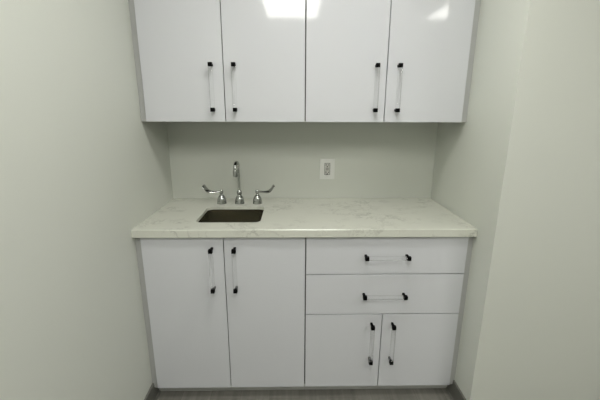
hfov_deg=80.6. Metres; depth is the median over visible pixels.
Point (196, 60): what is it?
upper cabinet
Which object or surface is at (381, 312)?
base cabinet
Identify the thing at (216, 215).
sink
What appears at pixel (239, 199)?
faucet
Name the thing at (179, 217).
countertop
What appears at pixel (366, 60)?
upper cabinet
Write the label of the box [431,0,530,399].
wall
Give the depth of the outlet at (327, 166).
2.05 m
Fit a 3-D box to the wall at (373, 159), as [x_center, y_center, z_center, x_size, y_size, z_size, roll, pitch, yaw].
[0.017,-0.323,2.075,1.766,2.440,0.120,0,15,-1]
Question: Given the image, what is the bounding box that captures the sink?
[199,209,263,221]
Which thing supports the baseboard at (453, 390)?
attached to the wall at (471, 155)
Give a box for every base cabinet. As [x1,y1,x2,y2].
[135,238,305,390]
[304,237,473,389]
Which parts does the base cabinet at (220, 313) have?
door, pull post, pull post, door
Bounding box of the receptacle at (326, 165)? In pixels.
[324,163,329,174]
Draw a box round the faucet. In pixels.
[202,161,274,204]
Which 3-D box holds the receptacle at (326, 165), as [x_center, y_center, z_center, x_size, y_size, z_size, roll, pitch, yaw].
[0.158,-0.180,2.049,0.033,0.069,0.006,0,15,-1]
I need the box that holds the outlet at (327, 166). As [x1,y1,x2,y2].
[320,159,334,178]
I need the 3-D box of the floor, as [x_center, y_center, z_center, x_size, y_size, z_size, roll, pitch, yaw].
[3.055,1.454,0.341,7.776,0.100,4.480,0,15,-1]
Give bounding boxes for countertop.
[131,198,477,237]
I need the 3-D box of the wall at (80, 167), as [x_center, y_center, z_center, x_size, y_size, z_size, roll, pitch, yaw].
[-0.768,0.230,-0.049,0.120,2.440,4.240,0,15,-1]
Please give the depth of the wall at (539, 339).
1.43 m
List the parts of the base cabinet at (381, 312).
door, pull post, drawer, drawer, pull post, pull post, door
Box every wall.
[0,0,172,399]
[166,121,437,197]
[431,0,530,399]
[470,0,599,399]
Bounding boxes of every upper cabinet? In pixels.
[128,0,305,121]
[305,0,480,121]
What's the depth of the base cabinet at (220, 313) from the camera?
1.67 m
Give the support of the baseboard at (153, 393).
attached to the wall at (80, 167)
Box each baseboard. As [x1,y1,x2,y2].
[144,383,160,399]
[445,380,465,399]
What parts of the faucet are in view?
blade, handle, spout, spout, handle, blade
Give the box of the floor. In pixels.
[157,388,450,399]

